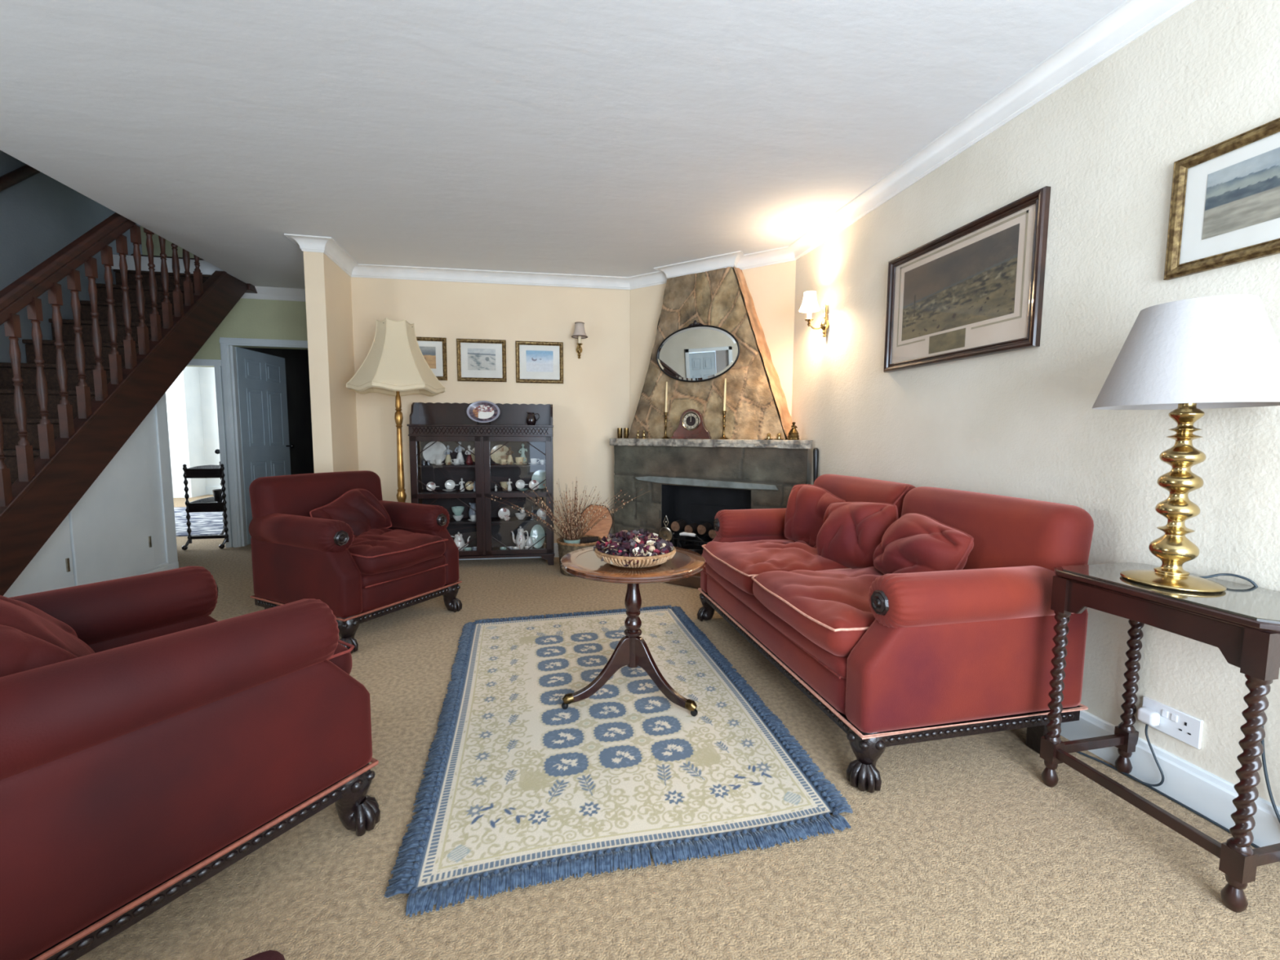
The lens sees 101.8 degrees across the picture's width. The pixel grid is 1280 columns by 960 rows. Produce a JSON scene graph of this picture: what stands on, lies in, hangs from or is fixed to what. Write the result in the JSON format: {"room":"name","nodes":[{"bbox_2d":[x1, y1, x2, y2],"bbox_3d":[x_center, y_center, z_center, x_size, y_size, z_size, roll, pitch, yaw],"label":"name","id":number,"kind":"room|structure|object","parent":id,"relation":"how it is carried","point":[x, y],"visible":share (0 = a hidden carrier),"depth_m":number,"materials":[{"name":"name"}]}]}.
{"room":"living room","nodes":[
{"label":"living room","id":0,"kind":"room"},
{"bbox_2d":[0,150,142,363],"bbox_3d":[-4.265,-1.622,3.099,0.100,4.900,3.500,-1,5,-12],"label":"wall","id":1,"kind":"structure","parent":0,"point":[40,215],"depth_m":3.78,"materials":[{"name":"paint"}]},
{"bbox_2d":[0,164,40,191],"bbox_3d":[-4.164,-1.577,3.073,0.098,2.282,2.640,-1,5,-12],"label":"wall handrail","id":2,"kind":"object","parent":1,"relation":"attached to","point":[15,176],"visible":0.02,"depth_m":3.53,"materials":[{"name":"wood"}]},
{"bbox_2d":[3,392,178,597],"bbox_3d":[-3.769,0.034,3.003,0.786,1.621,1.865,-1,5,-12],"label":"cupboard","id":3,"kind":"structure","parent":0,"point":[123,526],"depth_m":3.49,"materials":[{"name":"white paint"}]},
{"bbox_2d":[165,366,221,497],"bbox_3d":[-6.649,-0.830,7.120,4.400,2.608,5.200,-1,5,-12],"label":"wall","id":4,"kind":"structure","parent":0,"point":[191,398],"depth_m":9.13,"materials":[{"name":"white paint"}]},
{"bbox_2d":[205,486,221,494],"bbox_3d":[-7.220,0.185,9.637,4.110,0.150,0.030,-1,5,-12],"label":"baseboard","id":5,"kind":"structure","parent":4,"relation":"attached to","point":[209,489],"depth_m":9.49,"materials":[{"name":"white paint"}]},
{"bbox_2d":[140,226,307,546],"bbox_3d":[-3.850,-1.786,5.022,2.520,4.900,0.100,-1,5,-12],"label":"wall","id":6,"kind":"structure","parent":0,"point":[250,318],"depth_m":5.02,"materials":[{"name":"paint"}]},
{"bbox_2d":[186,359,232,547],"bbox_3d":[-4.336,-0.245,5.049,0.640,1.820,0.145,-1,5,-12],"label":"door frame","id":7,"kind":"structure","parent":6,"relation":"in","point":[216,363],"depth_m":5.02,"materials":[{"name":"white paint"}]},
{"bbox_2d":[219,337,307,547],"bbox_3d":[-3.625,-0.389,5.541,0.960,2.030,0.851,-1,5,-12],"label":"door","id":8,"kind":"structure","parent":6,"relation":"in","point":[259,405],"depth_m":5.22,"materials":[{"name":"white paint"}]},
{"bbox_2d":[241,285,306,302],"bbox_3d":[-3.380,-1.792,5.025,1.340,0.100,0.090,-1,5,-12],"label":"trim","id":9,"kind":"structure","parent":6,"relation":"attached to","point":[263,292],"depth_m":5.00,"materials":[{"name":"paint"}]},
{"bbox_2d":[239,346,314,475],"bbox_3d":[-3.572,-0.770,6.607,1.800,2.608,2.700,-1,5,-12],"label":"wall","id":10,"kind":"structure","parent":0,"point":[296,361],"depth_m":6.50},
{"bbox_2d":[284,0,1195,289],"bbox_3d":[0.328,-1.587,2.773,7.786,0.085,2.735,5,7,44],"label":"trim","id":11,"kind":"structure","parent":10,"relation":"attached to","point":[1132,19],"depth_m":2.72,"materials":[{"name":"paint"}]},
{"bbox_2d":[303,251,358,473],"bbox_3d":[-2.523,-0.543,4.609,0.130,2.508,1.570,-1,5,-12],"label":"wall","id":12,"kind":"structure","parent":0,"point":[328,297],"depth_m":3.88,"materials":[{"name":"beige paint"}]},
{"bbox_2d":[351,276,630,542],"bbox_3d":[-1.226,-0.542,4.667,2.441,2.508,0.100,0,5,-8],"label":"wall","id":13,"kind":"structure","parent":0,"point":[593,400],"depth_m":4.59,"materials":[{"name":"beige paint"}]},
{"bbox_2d":[416,337,447,380],"bbox_3d":[-1.875,-1.042,4.463,0.414,0.362,0.022,0,5,-8],"label":"framed picture","id":14,"kind":"object","parent":13,"relation":"attached to","point":[433,349],"visible":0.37,"depth_m":4.48,"materials":[{"name":"gold glass"}]},
{"bbox_2d":[418,346,435,368],"bbox_3d":[-1.875,-1.052,4.462,0.235,0.185,0.001,0,5,-8],"label":"print","id":15,"kind":"object","parent":14,"relation":"attached to","point":[428,353],"depth_m":4.47},
{"bbox_2d":[456,338,506,382],"bbox_3d":[-1.381,-1.042,4.537,0.414,0.362,0.022,0,5,-8],"label":"framed picture","id":16,"kind":"object","parent":13,"relation":"attached to","point":[477,360],"visible":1,"depth_m":4.54,"materials":[{"name":"paper"}]},
{"bbox_2d":[467,348,495,370],"bbox_3d":[-1.381,-1.052,4.536,0.235,0.185,0.001,0,5,-8],"label":"print","id":17,"kind":"object","parent":16,"relation":"attached to","point":[477,358],"depth_m":4.54},
{"bbox_2d":[458,542,559,559],"bbox_3d":[-1.216,0.666,4.496,2.347,0.130,0.596,-1,5,-12],"label":"baseboard","id":18,"kind":"structure","parent":13,"relation":"attached to","point":[556,546],"depth_m":4.73,"materials":[{"name":"white paint"}]},
{"bbox_2d":[515,340,563,383],"bbox_3d":[-0.889,-1.042,4.611,0.414,0.362,0.022,0,5,-8],"label":"framed picture","id":19,"kind":"object","parent":13,"relation":"attached to","point":[536,362],"visible":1,"depth_m":4.61,"materials":[{"name":"paper"}]},
{"bbox_2d":[525,350,553,372],"bbox_3d":[-0.889,-1.052,4.610,0.235,0.185,0.001,0,5,-8],"label":"print","id":20,"kind":"object","parent":19,"relation":"attached to","point":[536,361],"depth_m":4.61},
{"bbox_2d":[571,321,587,358],"bbox_3d":[-0.531,-1.222,4.562,0.142,0.288,0.218,0,5,-8],"label":"wall light","id":21,"kind":"object","parent":13,"relation":"attached to","point":[579,333],"visible":1,"depth_m":4.50,"materials":[{"name":"fabric"}]},
{"bbox_2d":[0,0,1126,288],"bbox_3d":[-1.145,-1.633,2.024,5.750,0.120,7.100,-1,5,-12],"label":"ceiling","id":22,"kind":"structure","parent":0,"point":[614,138],"depth_m":2.25,"materials":[{"name":"white paint"}]},
{"bbox_2d":[75,494,1279,959],"bbox_3d":[-3.509,0.750,4.495,9.400,0.060,12.700,-1,5,-12],"label":"floor","id":23,"kind":"structure","parent":0,"point":[963,850],"depth_m":1.32,"materials":[{"name":"beige carpet"}]},
{"bbox_2d":[0,212,257,595],"bbox_3d":[-3.814,-0.877,3.572,0.940,3.338,3.507,-1,5,-12],"label":"staircase","id":24,"kind":"structure","parent":23,"relation":"on","point":[79,395],"depth_m":3.21,"materials":[{"name":"wood"}]},
{"bbox_2d":[0,565,380,959],"bbox_3d":[-1.305,0.567,1.296,0.854,0.876,0.952,3,6,29],"label":"armchair","id":25,"kind":"object","parent":23,"relation":"on","point":[135,771],"visible":1,"depth_m":1.09,"materials":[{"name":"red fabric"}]},
{"bbox_2d":[0,595,94,677],"bbox_3d":[-1.344,0.416,1.148,0.407,0.316,0.231,4,6,34],"label":"cushion","id":26,"kind":"object","parent":25,"relation":"on","point":[30,637],"visible":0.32,"depth_m":1.09,"materials":[{"name":"red fabric"}]},
{"bbox_2d":[328,643,351,674],"bbox_3d":[-1.245,0.549,1.401,0.566,0.196,0.708,3,6,29],"label":"seat cushion","id":27,"kind":"object","parent":25,"relation":"on","point":[342,657],"depth_m":1.52,"materials":[{"name":"red fabric"}]},
{"bbox_2d":[173,506,225,536],"bbox_3d":[-5.785,0.508,6.755,2.200,0.014,2.500,-1,5,-12],"label":"rug","id":28,"kind":"object","parent":23,"relation":"on","point":[202,523],"visible":0.17,"depth_m":6.43,"materials":[{"name":"fabric"}]},
{"bbox_2d":[181,461,228,550],"bbox_3d":[-4.268,0.233,5.295,0.381,0.826,0.671,-1,5,-12],"label":"trolley","id":29,"kind":"object","parent":23,"relation":"on","point":[205,504],"visible":0.73,"depth_m":5.02,"materials":[{"name":"brown wood"}]},
{"bbox_2d":[185,464,221,478],"bbox_3d":[-4.254,-0.097,5.285,0.315,0.105,0.605,-1,5,-12],"label":"tray","id":30,"kind":"object","parent":29,"relation":"on","point":[210,471],"depth_m":5.00,"materials":[{"name":"brown wood"}]},
{"bbox_2d":[187,496,226,512],"bbox_3d":[-4.256,0.232,5.313,0.315,0.105,0.605,-1,5,-12],"label":"tray","id":31,"kind":"object","parent":29,"relation":"on","point":[205,504],"depth_m":5.03,"materials":[{"name":"brown wood"}]},
{"bbox_2d":[212,488,222,502],"bbox_3d":[-4.177,0.165,5.193,0.140,0.140,0.140,-1,5,-12],"label":"plant pot","id":32,"kind":"object","parent":29,"relation":"on","point":[217,493],"visible":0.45,"depth_m":5.13,"materials":[{"name":"ceramic"}]},
{"bbox_2d":[243,950,284,959],"bbox_3d":[-0.587,0.859,0.528,0.380,0.432,0.300,-3,6,-30],"label":"footstool","id":33,"kind":"object","parent":23,"relation":"on","point":[269,954],"visible":1,"depth_m":0.70,"materials":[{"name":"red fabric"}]},
{"bbox_2d":[248,470,462,653],"bbox_3d":[-1.670,0.408,3.119,0.913,0.876,0.835,3,5,26],"label":"armchair","id":34,"kind":"object","parent":23,"relation":"on","point":[372,574],"visible":0.9,"depth_m":2.88,"materials":[{"name":"red fabric"}]},
{"bbox_2d":[309,488,391,535],"bbox_3d":[-1.724,0.234,3.129,0.242,0.343,0.415,2,5,17],"label":"cushion","id":35,"kind":"object","parent":34,"relation":"on","point":[359,508],"visible":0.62,"depth_m":3.09,"materials":[{"name":"red fabric"}]},
{"bbox_2d":[347,528,445,574],"bbox_3d":[-1.561,0.402,3.064,0.668,0.203,0.546,3,5,26],"label":"seat cushion","id":36,"kind":"object","parent":34,"relation":"on","point":[384,551],"depth_m":2.92,"materials":[{"name":"red fabric"}]},
{"bbox_2d":[346,317,445,502],"bbox_3d":[-1.845,-0.215,3.998,0.666,1.966,0.659,-1,5,-12],"label":"floor lamp","id":37,"kind":"object","parent":23,"relation":"on","point":[395,365],"visible":0.86,"depth_m":3.81,"materials":[{"name":"fabric"}]},
{"bbox_2d":[406,402,554,565],"bbox_3d":[-1.332,0.033,4.478,1.172,1.393,0.293,0,5,-8],"label":"china cabinet","id":38,"kind":"object","parent":23,"relation":"on","point":[446,423],"visible":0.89,"depth_m":4.47,"materials":[{"name":"brown wood"}]},
{"bbox_2d":[422,441,446,463],"bbox_3d":[-1.758,-0.235,4.460,0.200,0.195,0.052,-1,5,-10],"label":"dinner plate","id":39,"kind":"object","parent":38,"relation":"on","point":[437,450],"visible":0.83,"depth_m":4.47,"materials":[{"name":"ceramic"}]},
{"bbox_2d":[444,444,452,464],"bbox_3d":[-1.633,-0.215,4.433,0.071,0.167,0.060,0,5,-8],"label":"figurine","id":40,"kind":"object","parent":38,"relation":"on","point":[448,459],"visible":0.98,"depth_m":4.42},
{"bbox_2d":[442,488,456,491],"bbox_3d":[-1.616,0.088,4.401,0.110,0.014,0.109,0,5,-8],"label":"saucer","id":41,"kind":"object","parent":38,"relation":"on","point":[445,490],"visible":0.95,"depth_m":4.41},
{"bbox_2d":[444,480,458,489],"bbox_3d":[-1.583,0.038,4.385,0.109,0.081,0.059,0,5,-5],"label":"teacup","id":42,"kind":"object","parent":41,"relation":"on","point":[450,484],"visible":1,"depth_m":4.39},
{"bbox_2d":[452,514,463,520],"bbox_3d":[-1.556,0.324,4.451,0.090,0.045,0.090,0,5,-8],"label":"bowl","id":43,"kind":"object","parent":38,"relation":"on","point":[456,517],"visible":0.95,"depth_m":4.42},
{"bbox_2d":[451,506,464,515],"bbox_3d":[-1.556,0.267,4.446,0.110,0.070,0.110,0,5,-8],"label":"bowl","id":44,"kind":"object","parent":43,"relation":"on","point":[457,510],"visible":1,"depth_m":4.42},
{"bbox_2d":[454,441,465,464],"bbox_3d":[-1.545,-0.235,4.465,0.086,0.202,0.074,0,5,-8],"label":"figurine","id":45,"kind":"object","parent":38,"relation":"on","point":[459,448],"visible":0.73,"depth_m":4.45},
{"bbox_2d":[450,532,470,551],"bbox_3d":[-1.549,0.530,4.466,0.159,0.172,0.102,2,5,19],"label":"teapot","id":46,"kind":"object","parent":38,"relation":"in","point":[459,540],"visible":0.7,"depth_m":4.44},
{"bbox_2d":[464,444,473,464],"bbox_3d":[-1.452,-0.213,4.430,0.071,0.167,0.060,0,5,-8],"label":"figurine","id":47,"kind":"object","parent":38,"relation":"on","point":[468,460],"visible":0.94,"depth_m":4.41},
{"bbox_2d":[468,502,475,519],"bbox_3d":[-1.433,0.269,4.501,0.104,0.148,0.089,3,5,26],"label":"milk jug","id":48,"kind":"object","parent":38,"relation":"on","point":[473,505],"visible":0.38,"depth_m":4.47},
{"bbox_2d":[417,463,545,466],"bbox_3d":[-1.333,-0.126,4.476,1.112,0.014,0.241,0,5,-8],"label":"shelf","id":49,"kind":"object","parent":38,"relation":"attached to","point":[418,464],"depth_m":4.39,"materials":[{"name":"wood"}]},
{"bbox_2d":[417,488,546,493],"bbox_3d":[-1.335,0.096,4.495,1.112,0.014,0.241,0,5,-8],"label":"shelf","id":50,"kind":"object","parent":38,"relation":"attached to","point":[420,491],"depth_m":4.42,"materials":[{"name":"wood"}]},
{"bbox_2d":[448,516,546,524],"bbox_3d":[-1.336,0.350,4.517,1.112,0.014,0.241,0,5,-8],"label":"shelf","id":51,"kind":"object","parent":38,"relation":"attached to","point":[464,520],"depth_m":4.46,"materials":[{"name":"wood"}]},
{"bbox_2d":[490,444,509,463],"bbox_3d":[-1.221,-0.226,4.552,0.170,0.166,0.046,0,5,-7],"label":"dinner plate","id":52,"kind":"object","parent":38,"relation":"on","point":[500,454],"visible":0.83,"depth_m":4.56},
{"bbox_2d":[497,507,510,519],"bbox_3d":[-1.178,0.290,4.508,0.100,0.092,0.046,0,5,-7],"label":"plate","id":53,"kind":"object","parent":38,"relation":"on","point":[503,513],"visible":0.98,"depth_m":4.51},
{"bbox_2d":[506,446,514,464],"bbox_3d":[-1.128,-0.214,4.519,0.067,0.157,0.057,0,5,-8],"label":"figurine","id":54,"kind":"object","parent":38,"relation":"on","point":[509,457],"visible":0.96,"depth_m":4.50,"materials":[{"name":"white ceramic"}]},
{"bbox_2d":[511,525,528,549],"bbox_3d":[-1.056,0.505,4.577,0.145,0.208,0.090,4,6,36],"label":"coffee pot","id":55,"kind":"object","parent":38,"relation":"on","point":[520,541],"visible":0.98,"depth_m":4.55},
{"bbox_2d":[518,443,527,464],"bbox_3d":[-1.027,-0.231,4.573,0.077,0.182,0.066,0,5,-9],"label":"figurine","id":56,"kind":"object","parent":38,"relation":"on","point":[522,449],"visible":0.83,"depth_m":4.56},
{"bbox_2d":[526,412,539,425],"bbox_3d":[-0.935,-0.531,4.496,0.099,0.116,0.088,3,6,29],"label":"jug","id":57,"kind":"object","parent":38,"relation":"on","point":[531,420],"visible":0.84,"depth_m":4.47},
{"bbox_2d":[528,480,538,489],"bbox_3d":[-0.918,0.042,4.506,0.088,0.085,0.035,0,5,-8],"label":"plate","id":58,"kind":"object","parent":38,"relation":"on","point":[532,483],"visible":0.93,"depth_m":4.51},
{"bbox_2d":[529,524,545,548],"bbox_3d":[-0.909,0.500,4.615,0.130,0.206,0.048,-1,5,-10],"label":"oval plate","id":59,"kind":"object","parent":38,"relation":"on","point":[537,531],"visible":0.96,"depth_m":4.62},
{"bbox_2d":[531,470,546,488],"bbox_3d":[-0.874,-0.006,4.607,0.170,0.164,0.051,-1,5,-10],"label":"serving dish","id":60,"kind":"object","parent":38,"relation":"on","point":[540,476],"visible":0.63,"depth_m":4.61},
{"bbox_3d":[-1.333,-0.530,4.453,0.106,0.124,0.099,0,5,-8],"label":"plate stand","id":61,"kind":"object","parent":38,"relation":"on","visible":0},
{"bbox_2d":[466,400,499,422],"bbox_3d":[-1.336,-0.583,4.438,0.274,0.187,0.049,0,5,-8],"label":"oval platter","id":62,"kind":"object","parent":61,"relation":"on","point":[482,411],"visible":1,"depth_m":4.44,"materials":[{"name":"ceramic"}]},
{"bbox_2d":[556,534,601,577],"bbox_3d":[-0.494,0.618,4.259,0.372,0.274,0.373,5,7,42],"label":"basket","id":63,"kind":"object","parent":23,"relation":"on","point":[564,548],"visible":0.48,"depth_m":4.12,"materials":[{"name":"wicker"}]},
{"bbox_2d":[563,537,580,543],"bbox_3d":[-0.549,0.607,4.205,0.140,0.265,0.139,-1,5,-12],"label":"ceramic pot","id":64,"kind":"object","parent":63,"relation":"in","point":[577,541],"visible":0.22,"depth_m":4.14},
{"bbox_2d":[484,479,649,540],"bbox_3d":[-0.554,0.251,4.131,1.340,0.548,0.398,-1,5,-12],"label":"willow","id":65,"kind":"object","parent":64,"relation":"in","point":[572,533],"visible":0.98,"depth_m":4.15,"materials":[{"name":"plant"}]},
{"bbox_2d":[577,536,599,543],"bbox_3d":[-0.421,0.491,4.222,0.173,0.066,0.056,0,5,-2],"label":"log","id":66,"kind":"object","parent":63,"relation":"in","point":[584,540],"visible":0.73,"depth_m":4.20,"materials":[{"name":"brown wood"}]},
{"bbox_2d":[579,504,613,538],"bbox_3d":[-0.389,0.474,4.646,0.299,0.510,0.136,0,5,-4],"label":"log slice","id":67,"kind":"object","parent":23,"relation":"on","point":[603,527],"visible":0.42,"depth_m":4.64,"materials":[{"name":"brown plant"}]},
{"bbox_2d":[384,604,853,917],"bbox_3d":[-0.176,0.911,2.305,1.372,0.025,2.017,-1,5,-12],"label":"rug","id":68,"kind":"object","parent":23,"relation":"on","point":[520,788],"visible":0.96,"depth_m":1.74,"materials":[{"name":"fabric"}]},
{"bbox_2d":[560,546,706,716],"bbox_3d":[-0.032,0.623,2.208,0.610,0.592,0.606,-1,5,-12],"label":"table","id":69,"kind":"object","parent":68,"relation":"on","point":[632,651],"visible":0.91,"depth_m":2.13,"materials":[{"name":"brown wood"}]},
{"bbox_2d":[594,546,675,568],"bbox_3d":[-0.019,0.304,2.106,0.330,0.060,0.330,4,6,36],"label":"woven bowl","id":70,"kind":"object","parent":69,"relation":"on","point":[643,562],"visible":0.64,"depth_m":1.97,"materials":[{"name":"wicker"}]},
{"bbox_2d":[593,528,673,566],"bbox_3d":[-0.016,0.262,2.102,0.326,0.117,0.331,-2,6,-27],"label":"potpourri","id":71,"kind":"object","parent":70,"relation":"in","point":[624,543],"visible":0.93,"depth_m":2.03,"materials":[{"name":"purple plant"}]},
{"bbox_2d":[608,266,813,588],"bbox_3d":[0.459,-0.439,4.054,1.720,2.425,0.625,3,6,33],"label":"fireplace","id":72,"kind":"object","parent":23,"relation":"on","point":[691,481],"depth_m":4.13,"materials":[{"name":"stone"}]},
{"bbox_2d":[658,515,672,541],"bbox_3d":[0.202,0.475,4.112,0.091,0.400,0.090,-1,5,-11],"label":"brass ornament","id":73,"kind":"object","parent":72,"relation":"on","point":[664,532],"visible":0.78,"depth_m":4.10,"materials":[{"name":"metal"}]},
{"bbox_2d":[662,412,669,438],"bbox_3d":[0.213,-0.452,4.305,0.070,0.219,0.070,-1,5,-12],"label":"candlestick","id":74,"kind":"object","parent":72,"relation":"on","point":[665,436],"visible":1,"depth_m":4.30,"materials":[{"name":"gold metal"}]},
{"bbox_2d":[671,519,686,531],"bbox_3d":[0.331,0.390,4.452,0.092,0.092,0.122,3,6,33],"label":"log","id":75,"kind":"object","parent":72,"relation":"on","point":[678,525],"visible":0.98,"depth_m":4.41,"materials":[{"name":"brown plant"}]},
{"bbox_2d":[671,537,708,546],"bbox_3d":[0.523,0.556,4.248,0.520,0.148,0.188,3,6,33],"label":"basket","id":76,"kind":"object","parent":72,"relation":"on","point":[683,541],"depth_m":4.28,"materials":[{"name":"black metal"}]},
{"bbox_2d":[677,532,704,555],"bbox_3d":[0.410,0.546,4.015,0.208,0.277,0.210,-1,5,-16],"label":"coal scuttle","id":77,"kind":"object","parent":72,"relation":"on","point":[697,548],"visible":0.43,"depth_m":4.06,"materials":[{"name":"black metal"}]},
{"bbox_2d":[680,544,703,555],"bbox_3d":[0.409,0.602,4.020,0.210,0.165,0.208,3,6,33],"label":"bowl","id":78,"kind":"object","parent":77,"relation":"on","point":[697,548],"depth_m":4.09,"materials":[{"name":"metal"}]},
{"bbox_2d":[684,523,698,533],"bbox_3d":[0.436,0.410,4.386,0.082,0.082,0.122,3,6,33],"label":"log","id":79,"kind":"object","parent":72,"relation":"on","point":[690,528],"visible":0.86,"depth_m":4.34,"materials":[{"name":"brown wood"}]},
{"bbox_2d":[671,408,711,439],"bbox_3d":[0.420,-0.448,4.168,0.320,0.237,0.109,2,5,21],"label":"mantel clock","id":80,"kind":"object","parent":72,"relation":"on","point":[691,425],"visible":0.96,"depth_m":4.12,"materials":[{"name":"brown wood"}]},
{"bbox_2d":[656,320,739,382],"bbox_3d":[0.444,-1.018,4.122,0.737,0.478,0.059,3,6,33],"label":"oval mirror","id":81,"kind":"object","parent":72,"relation":"attached to","point":[697,352],"visible":1,"depth_m":4.11,"materials":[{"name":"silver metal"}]},
{"bbox_2d":[697,522,712,534],"bbox_3d":[0.537,0.404,4.320,0.088,0.088,0.122,3,6,33],"label":"log","id":82,"kind":"object","parent":72,"relation":"on","point":[702,529],"visible":0.98,"depth_m":4.28,"materials":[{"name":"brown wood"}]},
{"bbox_2d":[608,438,813,448],"bbox_3d":[0.538,-0.298,4.191,1.720,0.064,0.322,3,6,33],"label":"mantel shelf","id":83,"kind":"object","parent":72,"relation":"attached to","point":[618,443],"depth_m":4.03,"materials":[{"name":"stone"}]},
{"bbox_2d":[719,410,728,439],"bbox_3d":[0.650,-0.425,4.024,0.070,0.219,0.070,-1,5,-12],"label":"candlestick","id":84,"kind":"object","parent":72,"relation":"on","point":[723,437],"visible":0.91,"depth_m":4.01,"materials":[{"name":"gold metal"}]},
{"bbox_2d":[786,422,799,439],"bbox_3d":[1.103,-0.353,3.736,0.084,0.130,0.086,-1,5,-12],"label":"bell","id":85,"kind":"object","parent":72,"relation":"on","point":[793,433],"visible":1,"depth_m":3.71,"materials":[{"name":"gold metal"}]},
{"bbox_2d":[813,447,818,484],"bbox_3d":[1.214,0.291,3.619,0.037,1.029,0.074,1,5,3],"label":"stick","id":86,"kind":"object","parent":23,"relation":"on","point":[815,451],"visible":0.27,"depth_m":3.59,"materials":[{"name":"black metal"}]},
{"bbox_2d":[697,474,1093,793],"bbox_3d":[0.939,0.471,2.466,0.953,0.889,1.655,-1,5,-12],"label":"sofa","id":87,"kind":"object","parent":23,"relation":"on","point":[896,659],"visible":0.87,"depth_m":1.75,"materials":[{"name":"red fabric"}]},
{"bbox_2d":[702,539,848,595],"bbox_3d":[0.748,0.435,2.773,0.708,0.211,0.681,-1,5,-12],"label":"seat cushion","id":88,"kind":"object","parent":87,"relation":"on","point":[732,563],"depth_m":2.61,"materials":[{"name":"red fabric"}]},
{"bbox_2d":[784,484,845,547],"bbox_3d":[0.979,0.222,2.911,0.206,0.381,0.362,-3,6,-33],"label":"cushion","id":89,"kind":"object","parent":87,"relation":"on","point":[807,504],"visible":0.67,"depth_m":2.87,"materials":[{"name":"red fabric"}]},
{"bbox_2d":[752,566,883,656],"bbox_3d":[0.891,0.495,2.106,0.708,0.200,0.681,-1,5,-12],"label":"seat cushion","id":90,"kind":"object","parent":87,"relation":"on","point":[827,612],"depth_m":1.97,"materials":[{"name":"red fabric"}]},
{"bbox_2d":[816,501,898,568],"bbox_3d":[1.044,0.268,2.518,0.226,0.331,0.383,-3,6,-35],"label":"cushion","id":91,"kind":"object","parent":87,"relation":"on","point":[850,534],"visible":0.8,"depth_m":2.44,"materials":[{"name":"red fabric"}]},
{"bbox_2d":[872,513,973,574],"bbox_3d":[1.155,0.307,2.164,0.234,0.312,0.414,-1,5,-10],"label":"cushion","id":92,"kind":"object","parent":87,"relation":"on","point":[913,542],"visible":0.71,"depth_m":2.07,"materials":[{"name":"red fabric"}]},
{"bbox_2d":[1040,562,1279,912],"bbox_3d":[1.521,0.648,1.464,0.360,0.713,0.524,-1,5,-12],"label":"side table","id":93,"kind":"object","parent":23,"relation":"on","point":[1242,620],"visible":0.98,"depth_m":1.35,"materials":[{"name":"brown wood"}]},
{"bbox_2d":[1092,294,1279,822],"bbox_3d":[1.527,0.267,1.421,0.436,1.473,0.488,-1,5,-12],"label":"table lamp","id":94,"kind":"object","parent":93,"relation":"on","point":[1188,356],"depth_m":1.36,"materials":[{"name":"gold metal"}]},
{"bbox_2d":[1076,751,1259,848],"bbox_3d":[1.626,0.987,1.616,0.047,0.008,1.701,-1,5,-13],"label":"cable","id":95,"kind":"object","parent":23,"relation":"on","point":[1080,753],"visible":0.5,"depth_m":1.60,"materials":[{"name":"plastic"}]},
{"bbox_2d":[630,260,795,439],"bbox_3d":[0.569,-0.512,4.418,1.505,2.508,0.114,3,6,33],"label":"wall","id":96,"kind":"structure","parent":0,"point":[771,288],"depth_m":4.03,"materials":[{"name":"beige paint"}]},
{"bbox_2d":[791,0,1279,806],"bbox_3d":[1.575,-0.321,2.262,0.100,2.508,6.200,-1,5,-12],"label":"wall","id":97,"kind":"structure","parent":0,"point":[1024,424],"depth_m":1.83,"materials":[{"name":"beige paint"}]},
{"bbox_2d":[798,290,829,337],"bbox_3d":[1.161,-1.097,3.455,0.215,0.285,0.136,-1,5,-12],"label":"wall light","id":98,"kind":"object","parent":97,"relation":"attached to","point":[809,305],"visible":1,"depth_m":3.44,"materials":[{"name":"fabric"}]},
{"bbox_2d":[883,186,1050,372],"bbox_3d":[1.461,-0.860,2.442,0.032,0.600,0.885,-1,5,-12],"label":"framed picture","id":99,"kind":"object","parent":97,"relation":"attached to","point":[975,290],"visible":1,"depth_m":2.33,"materials":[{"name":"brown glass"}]},
{"bbox_2d":[901,223,1019,341],"bbox_3d":[1.466,-0.890,2.440,0.001,0.355,0.660,-1,5,-12],"label":"print","id":100,"kind":"object","parent":99,"relation":"attached to","point":[974,282],"depth_m":2.38},
{"bbox_2d":[1060,710,1279,847],"bbox_3d":[1.653,0.921,1.698,0.018,0.130,4.860,-1,5,-12],"label":"baseboard","id":101,"kind":"structure","parent":97,"relation":"attached to","point":[1201,790],"depth_m":1.59,"materials":[{"name":"white paint"}]},
{"bbox_2d":[1141,696,1203,749],"bbox_3d":[1.666,0.759,1.634,0.014,0.090,0.154,-1,5,-12],"label":"wall socket","id":102,"kind":"object","parent":97,"relation":"attached to","point":[1183,726],"visible":0.94,"depth_m":1.61,"materials":[{"name":"white plastic"}]},
{"bbox_2d":[1120,706,1164,786],"bbox_3d":[1.632,0.861,1.692,0.038,0.247,0.139,-1,5,-12],"label":"plug","id":103,"kind":"object","parent":102,"relation":"in","point":[1145,715],"visible":1,"depth_m":1.66,"materials":[{"name":"white plastic"}]},
{"bbox_2d":[1161,709,1177,722],"bbox_3d":[1.662,0.740,1.631,0.005,0.022,0.040,-1,5,-12],"label":"switch","id":104,"kind":"object","parent":102,"relation":"attached to","point":[1167,715],"depth_m":1.63,"materials":[{"name":"white plastic"}]},
{"bbox_2d":[1163,117,1279,279],"bbox_3d":[1.694,-0.781,1.385,0.022,0.352,0.470,-1,5,-12],"label":"framed picture","id":105,"kind":"object","parent":97,"relation":"attached to","point":[1224,206],"visible":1,"depth_m":1.48,"materials":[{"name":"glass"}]},
{"bbox_2d":[1201,146,1279,239],"bbox_3d":[1.693,-0.789,1.384,0.001,0.185,0.300,-1,5,-12],"label":"print","id":106,"kind":"object","parent":105,"relation":"attached to","point":[1245,193],"depth_m":1.45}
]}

